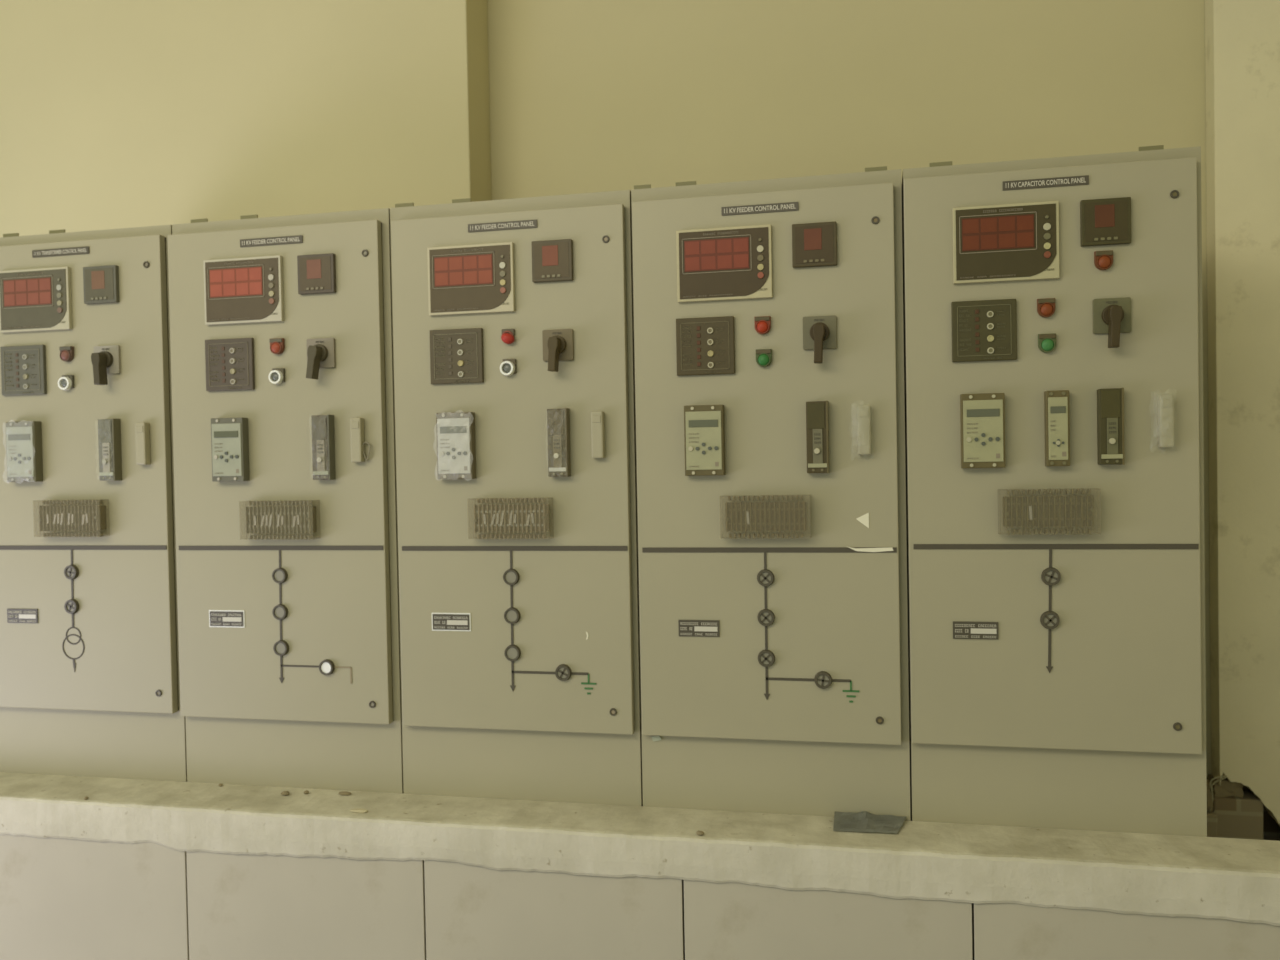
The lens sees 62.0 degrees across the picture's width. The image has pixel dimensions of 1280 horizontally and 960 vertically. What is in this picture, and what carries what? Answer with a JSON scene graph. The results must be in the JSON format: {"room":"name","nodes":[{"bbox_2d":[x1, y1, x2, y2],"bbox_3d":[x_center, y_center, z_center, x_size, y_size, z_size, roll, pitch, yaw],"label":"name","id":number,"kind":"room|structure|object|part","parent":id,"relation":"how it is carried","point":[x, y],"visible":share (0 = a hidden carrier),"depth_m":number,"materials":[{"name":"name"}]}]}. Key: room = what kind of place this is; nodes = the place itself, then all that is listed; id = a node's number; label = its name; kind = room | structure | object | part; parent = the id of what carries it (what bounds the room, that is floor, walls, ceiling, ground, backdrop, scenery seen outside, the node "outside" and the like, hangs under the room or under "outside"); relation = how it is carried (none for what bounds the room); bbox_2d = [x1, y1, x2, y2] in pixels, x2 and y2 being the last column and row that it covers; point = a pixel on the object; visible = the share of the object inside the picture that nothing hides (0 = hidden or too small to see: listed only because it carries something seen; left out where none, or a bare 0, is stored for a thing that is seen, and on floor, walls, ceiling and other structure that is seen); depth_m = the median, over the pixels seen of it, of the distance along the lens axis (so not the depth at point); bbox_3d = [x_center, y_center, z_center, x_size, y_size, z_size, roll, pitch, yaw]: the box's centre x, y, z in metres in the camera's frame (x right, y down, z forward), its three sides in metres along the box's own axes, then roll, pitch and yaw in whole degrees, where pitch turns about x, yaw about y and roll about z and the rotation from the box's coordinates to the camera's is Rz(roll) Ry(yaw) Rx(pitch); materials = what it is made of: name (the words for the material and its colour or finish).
{"room":"electrical room","nodes":[
{"label":"electrical room","id":0,"kind":"room"},
{"bbox_2d":[0,0,491,237],"bbox_3d":[-2.601,-0.244,3.830,4.333,3.600,0.190,-1,1,13],"label":"wall","id":1,"kind":"structure","parent":0,"point":[115,114],"depth_m":3.42,"materials":[{"name":"beige paint"}]},
{"bbox_2d":[487,0,1210,776],"bbox_3d":[-0.873,-0.598,3.635,7.800,2.950,0.200,-1,1,13],"label":"wall","id":2,"kind":"structure","parent":0,"point":[586,96],"depth_m":3.20,"materials":[{"name":"beige paint"}]},
{"bbox_2d":[1205,0,1279,825],"bbox_3d":[1.904,-0.311,2.876,0.654,3.600,0.077,-1,1,13],"label":"wall","id":3,"kind":"structure","parent":0,"point":[1242,37],"depth_m":2.90,"materials":[{"name":"beige paint"}]},
{"bbox_2d":[1206,777,1279,840],"bbox_3d":[-0.809,1.048,3.813,7.800,0.950,0.100,-1,1,13],"label":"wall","id":4,"kind":"structure","parent":0,"point":[1271,829],"depth_m":3.16,"materials":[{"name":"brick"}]},
{"bbox_3d":[-1.421,1.647,0.582,8.000,0.100,6.700,-1,1,13],"label":"floor","id":5,"kind":"structure","parent":0,"visible":0},
{"bbox_2d":[0,225,186,781],"bbox_3d":[-1.406,0.440,3.052,0.596,2.212,0.678,-1,1,13],"label":"control panel","id":6,"kind":"object","parent":5,"relation":"on","point":[90,678],"visible":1,"depth_m":2.75,"materials":[{"name":"paint"}]},
{"bbox_3d":[-1.624,0.357,2.798,0.093,0.037,0.002,-1,1,13],"label":"label plate","id":7,"kind":"part","parent":6,"relation":"part of","materials":[{"name":"brown"}]},
{"bbox_2d":[58,375,73,389],"bbox_3d":[-1.481,-0.251,2.745,0.037,0.040,0.018,-1,1,13],"label":"lamp","id":8,"kind":"object","parent":6,"relation":"attached to","point":[65,382],"depth_m":2.74,"materials":[{"name":"grey plastic"}]},
{"bbox_2d":[59,346,73,361],"bbox_3d":[-1.480,-0.325,2.743,0.035,0.039,0.018,-1,1,13],"label":"lamp","id":9,"kind":"object","parent":6,"relation":"attached to","point":[66,353],"depth_m":2.74,"materials":[{"name":"red plastic"}]},
{"bbox_3d":[-1.378,-0.499,2.713,0.082,0.080,0.002,-1,1,13],"label":"glass","id":10,"kind":"part","parent":6,"relation":"part of","materials":[{"name":"black glass"}]},
{"bbox_2d":[91,345,120,384],"bbox_3d":[-1.367,-0.292,2.703,0.073,0.102,0.048,-1,1,13],"label":"switch","id":11,"kind":"object","parent":6,"relation":"attached to","point":[105,359],"depth_m":2.71,"materials":[{"name":"brown plastic"}]},
{"bbox_3d":[-1.355,-0.057,2.703,0.021,0.076,0.004,-1,1,13],"label":"plate","id":12,"kind":"part","parent":6,"relation":"part of","materials":[{"name":"grey metal"}]},
{"bbox_3d":[-1.260,-0.092,2.697,0.028,0.107,0.022,-1,1,13],"label":"door handle","id":13,"kind":"part","parent":6,"relation":"part of","materials":[{"name":"paint"}]},
{"bbox_2d":[0,834,188,959],"bbox_3d":[-1.368,1.206,2.616,0.594,0.698,0.016,-1,1,13],"label":"panel","id":14,"kind":"object","parent":5,"relation":"on","point":[61,898],"visible":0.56,"depth_m":2.60,"materials":[{"name":"paint"}]},
{"bbox_2d":[167,208,403,792],"bbox_3d":[-0.821,0.432,2.921,0.596,2.212,0.678,-1,1,13],"label":"control panel","id":15,"kind":"object","parent":5,"relation":"on","point":[281,327],"visible":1,"depth_m":2.62,"materials":[{"name":"paint"}]},
{"bbox_3d":[-1.036,0.348,2.667,0.093,0.037,0.002,-1,1,13],"label":"label plate","id":16,"kind":"part","parent":15,"relation":"part of","materials":[{"name":"brown"}]},
{"bbox_2d":[268,368,284,383],"bbox_3d":[-0.892,-0.255,2.613,0.037,0.040,0.018,-1,1,13],"label":"lamp","id":17,"kind":"object","parent":15,"relation":"attached to","point":[275,375],"depth_m":2.61,"materials":[{"name":"grey plastic"}]},
{"bbox_2d":[269,338,284,354],"bbox_3d":[-0.892,-0.328,2.611,0.035,0.039,0.018,-1,1,13],"label":"lamp","id":18,"kind":"object","parent":15,"relation":"attached to","point":[276,345],"depth_m":2.61,"materials":[{"name":"red plastic"}]},
{"bbox_3d":[-0.787,-0.500,2.581,0.082,0.080,0.002,-1,1,13],"label":"glass","id":19,"kind":"part","parent":15,"relation":"part of","materials":[{"name":"black glass"}]},
{"bbox_3d":[-0.771,-0.059,2.572,0.021,0.076,0.004,-1,1,13],"label":"plate","id":20,"kind":"part","parent":15,"relation":"part of","materials":[{"name":"silver metal"}]},
{"bbox_2d":[306,338,335,379],"bbox_3d":[-0.781,-0.294,2.572,0.073,0.101,0.048,-1,1,13],"label":"switch","id":21,"kind":"object","parent":15,"relation":"attached to","point":[320,352],"depth_m":2.58,"materials":[{"name":"brown plastic"}]},
{"bbox_3d":[-0.735,0.477,2.603,0.065,0.042,0.002,-1,1,13],"label":"earth stem","id":22,"kind":"part","parent":15,"relation":"part of","materials":[{"name":"brown paint"}]},
{"bbox_3d":[-0.682,-0.096,2.568,0.028,0.107,0.022,-1,1,13],"label":"door handle","id":23,"kind":"part","parent":15,"relation":"part of","materials":[{"name":"paint"}]},
{"bbox_2d":[186,851,425,959],"bbox_3d":[-0.779,1.197,2.484,0.605,0.698,0.016,-1,1,13],"label":"panel","id":24,"kind":"object","parent":5,"relation":"on","point":[241,906],"visible":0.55,"depth_m":2.47,"materials":[{"name":"paint"}]},
{"bbox_2d":[390,190,642,805],"bbox_3d":[-0.236,0.423,2.790,0.596,2.212,0.678,-1,1,13],"label":"control panel","id":25,"kind":"object","parent":5,"relation":"on","point":[513,319],"visible":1,"depth_m":2.49,"materials":[{"name":"paint"}]},
{"bbox_3d":[-0.450,0.338,2.535,0.093,0.037,0.002,-1,1,13],"label":"label plate","id":26,"kind":"part","parent":25,"relation":"part of","materials":[{"name":"brown"}]},
{"bbox_2d":[500,359,515,375],"bbox_3d":[-0.308,-0.263,2.482,0.037,0.040,0.018,-1,1,13],"label":"lamp","id":27,"kind":"object","parent":25,"relation":"attached to","point":[507,366],"depth_m":2.48,"materials":[{"name":"grey plastic"}]},
{"bbox_2d":[501,329,514,343],"bbox_3d":[-0.309,-0.335,2.478,0.033,0.036,0.024,-1,1,13],"label":"lamp","id":28,"kind":"object","parent":25,"relation":"attached to","point":[507,335],"depth_m":2.47,"materials":[{"name":"red plastic"}]},
{"bbox_3d":[-0.204,-0.505,2.450,0.082,0.080,0.002,-1,1,13],"label":"glass","id":29,"kind":"part","parent":25,"relation":"part of","materials":[{"name":"black glass"}]},
{"bbox_3d":[-0.189,-0.066,2.442,0.021,0.076,0.004,-1,1,13],"label":"plate","id":30,"kind":"part","parent":25,"relation":"part of","materials":[{"name":"grey metal"}]},
{"bbox_2d":[542,329,573,371],"bbox_3d":[-0.193,-0.298,2.440,0.073,0.099,0.048,-1,1,13],"label":"switch","id":31,"kind":"object","parent":25,"relation":"attached to","point":[557,344],"depth_m":2.45,"materials":[{"name":"brown plastic"}]},
{"bbox_3d":[-0.096,-0.103,2.437,0.028,0.107,0.022,-1,1,13],"label":"door handle","id":32,"kind":"part","parent":25,"relation":"part of","materials":[{"name":"paint"}]},
{"bbox_2d":[424,860,683,959],"bbox_3d":[-0.191,1.189,2.352,0.591,0.698,0.016,-1,1,13],"label":"panel","id":33,"kind":"object","parent":5,"relation":"on","point":[472,912],"visible":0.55,"depth_m":2.34,"materials":[{"name":"paint"}]},
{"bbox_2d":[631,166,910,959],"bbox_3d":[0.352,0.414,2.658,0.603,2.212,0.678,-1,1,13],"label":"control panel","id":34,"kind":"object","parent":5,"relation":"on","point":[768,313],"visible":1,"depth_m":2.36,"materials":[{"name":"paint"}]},
{"bbox_3d":[0.133,0.335,2.405,0.093,0.037,0.002,-1,1,13],"label":"label plate","id":35,"kind":"part","parent":34,"relation":"part of","materials":[{"name":"brown"}]},
{"bbox_2d":[754,316,770,333],"bbox_3d":[0.271,-0.342,2.355,0.035,0.039,0.010,-1,1,13],"label":"lamp","id":36,"kind":"object","parent":34,"relation":"attached to","point":[762,324],"depth_m":2.35,"materials":[{"name":"red plastic"}]},
{"bbox_2d":[756,349,771,366],"bbox_3d":[0.274,-0.270,2.356,0.035,0.039,0.010,-1,1,13],"label":"lamp","id":37,"kind":"object","parent":34,"relation":"attached to","point":[763,356],"depth_m":2.35,"materials":[{"name":"green plastic"}]},
{"bbox_3d":[0.277,-0.028,2.377,0.578,1.219,0.022,-1,1,13],"label":"door","id":38,"kind":"part","parent":34,"relation":"part of","materials":[{"name":"paint"}]},
{"bbox_3d":[0.380,-0.514,2.320,0.082,0.080,0.002,-1,1,13],"label":"glass","id":39,"kind":"part","parent":34,"relation":"part of","materials":[{"name":"black glass"}]},
{"bbox_3d":[0.387,-0.073,2.313,0.021,0.076,0.004,-1,1,13],"label":"plate","id":40,"kind":"part","parent":34,"relation":"part of","materials":[{"name":"silver metal"}]},
{"bbox_2d":[803,315,836,363],"bbox_3d":[0.389,-0.305,2.310,0.073,0.105,0.048,-1,1,13],"label":"switch","id":41,"kind":"object","parent":34,"relation":"attached to","point":[819,331],"depth_m":2.32,"materials":[{"name":"brown plastic"}]},
{"bbox_3d":[0.486,-0.108,2.306,0.028,0.107,0.022,-1,1,13],"label":"door handle","id":42,"kind":"part","parent":34,"relation":"part of","materials":[{"name":"paint"}]},
{"bbox_2d":[684,880,972,959],"bbox_3d":[0.389,1.180,2.223,0.590,0.698,0.016,-1,1,13],"label":"panel","id":43,"kind":"object","parent":5,"relation":"on","point":[729,920],"visible":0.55,"depth_m":2.21,"materials":[{"name":"paint"}]},
{"bbox_2d":[902,145,1206,959],"bbox_3d":[0.939,0.406,2.527,0.593,2.212,0.678,-1,1,13],"label":"control panel","id":44,"kind":"object","parent":5,"relation":"on","point":[1052,307],"visible":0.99,"depth_m":2.23,"materials":[{"name":"paint"}]},
{"bbox_3d":[0.717,0.322,2.274,0.093,0.037,0.002,-1,1,13],"label":"label plate","id":45,"kind":"part","parent":44,"relation":"part of","materials":[{"name":"brown"}]},
{"bbox_2d":[1037,298,1054,317],"bbox_3d":[0.850,-0.360,2.225,0.035,0.039,0.010,-1,1,13],"label":"lamp","id":46,"kind":"object","parent":44,"relation":"attached to","point":[1045,306],"depth_m":2.22,"materials":[{"name":"red plastic"}]},
{"bbox_2d":[1038,333,1055,352],"bbox_3d":[0.852,-0.286,2.227,0.035,0.039,0.010,-1,1,13],"label":"lamp","id":47,"kind":"object","parent":44,"relation":"attached to","point":[1046,341],"depth_m":2.22,"materials":[{"name":"green plastic"}]},
{"bbox_2d":[1094,250,1112,269],"bbox_3d":[0.958,-0.453,2.199,0.035,0.039,0.010,-1,1,13],"label":"lamp","id":48,"kind":"object","parent":44,"relation":"attached to","point":[1103,259],"depth_m":2.19,"materials":[{"name":"red plastic"}]},
{"bbox_3d":[0.959,-0.532,2.190,0.082,0.080,0.002,-1,1,13],"label":"glass","id":49,"kind":"part","parent":44,"relation":"part of","materials":[{"name":"black glass"}]},
{"bbox_2d":[1092,297,1130,347],"bbox_3d":[0.971,-0.323,2.179,0.073,0.104,0.048,-1,1,13],"label":"switch","id":50,"kind":"object","parent":44,"relation":"attached to","point":[1111,316],"depth_m":2.19,"materials":[{"name":"brown plastic"}]},
{"bbox_3d":[0.967,-0.080,2.179,0.012,0.012,0.007,-1,1,13],"label":"reset knob","id":51,"kind":"part","parent":44,"relation":"part of","materials":[{"name":"white plastic"}]},
{"bbox_3d":[0.969,-0.090,2.182,0.021,0.076,0.004,-1,1,13],"label":"plate","id":52,"kind":"part","parent":44,"relation":"part of","materials":[{"name":"grey metal"}]},
{"bbox_3d":[1.074,-0.120,2.175,0.028,0.107,0.022,-1,1,13],"label":"door handle","id":53,"kind":"part","parent":44,"relation":"part of","materials":[{"name":"paint"}]},
{"bbox_2d":[973,903,1279,959],"bbox_3d":[0.976,1.171,2.091,0.605,0.698,0.016,-1,1,13],"label":"panel","id":54,"kind":"object","parent":5,"relation":"on","point":[1002,931],"visible":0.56,"depth_m":2.09,"materials":[{"name":"paint"}]},
{"bbox_2d":[1207,811,1217,836],"bbox_3d":[1.528,1.200,2.956,0.110,0.590,0.130,-1,1,13],"label":"stub","id":55,"kind":"object","parent":5,"relation":"on","point":[1212,818],"visible":0.16,"depth_m":2.88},
{"bbox_2d":[1206,779,1213,811],"bbox_3d":[1.532,0.865,2.947,0.076,0.081,0.098,-1,1,13],"label":"lump","id":56,"kind":"object","parent":55,"relation":"on","point":[1209,795],"visible":0.11,"depth_m":2.90,"materials":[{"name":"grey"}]},
{"bbox_2d":[1209,775,1226,811],"bbox_3d":[1.571,0.853,2.892,0.046,0.103,0.005,-1,1,13],"label":"loose wire","id":57,"kind":"object","parent":56,"relation":"on","point":[1223,776],"visible":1,"depth_m":2.89,"materials":[{"name":"beige"}]},
{"bbox_2d":[1213,789,1262,839],"bbox_3d":[1.664,1.184,2.982,0.124,0.615,0.100,-1,1,13],"label":"stub","id":58,"kind":"object","parent":5,"relation":"on","point":[1240,818],"visible":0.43,"depth_m":2.93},
{"bbox_2d":[1207,774,1242,797],"bbox_3d":[1.635,0.854,2.975,0.075,0.048,0.076,-1,1,13],"label":"lump","id":59,"kind":"object","parent":58,"relation":"on","point":[1227,788],"visible":0.62,"depth_m":2.94,"materials":[{"name":"brown"}]},
{"bbox_3d":[1.863,-0.269,0.725,0.200,3.600,4.700,-1,1,13],"label":"wall","id":60,"kind":"structure","parent":0,"visible":0},
{"bbox_2d":[0,772,1279,925],"bbox_3d":[-0.304,0.817,2.444,4.790,0.108,0.191,-1,1,13],"label":"ledge","id":61,"kind":"object","parent":60,"relation":"attached to","point":[1235,879],"visible":1,"depth_m":2.30,"materials":[{"name":"beige concrete"}]},
{"bbox_2d":[281,791,288,795],"bbox_3d":[-0.870,0.768,2.609,0.024,0.010,0.016,-1,1,13],"label":"crumb","id":62,"kind":"object","parent":61,"relation":"on","point":[285,793],"visible":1,"depth_m":2.60,"materials":[{"name":"brown"}]},
{"bbox_2d":[338,791,351,795],"bbox_3d":[-0.721,0.765,2.599,0.035,0.009,0.014,-1,1,13],"label":"crumb","id":63,"kind":"object","parent":61,"relation":"on","point":[344,793],"visible":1,"depth_m":2.59,"materials":[{"name":"brown"}]},
{"bbox_2d":[350,808,367,812],"bbox_3d":[-0.653,0.768,2.472,0.045,0.007,0.023,-1,1,13],"label":"crumb","id":64,"kind":"object","parent":61,"relation":"on","point":[358,810],"visible":1,"depth_m":2.46,"materials":[{"name":"beige"}]},
{"bbox_2d":[696,831,703,835],"bbox_3d":[0.129,0.755,2.276,0.018,0.010,0.012,-1,1,13],"label":"crumb","id":65,"kind":"object","parent":61,"relation":"on","point":[700,833],"visible":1,"depth_m":2.27,"materials":[{"name":"brown"}]},
{"bbox_2d":[833,811,905,833],"bbox_3d":[0.500,0.742,2.308,0.156,0.017,0.092,-1,1,13],"label":"folded paper","id":66,"kind":"object","parent":61,"relation":"on","point":[864,821],"visible":1,"depth_m":2.31,"materials":[{"name":"grey paper"}]}
]}

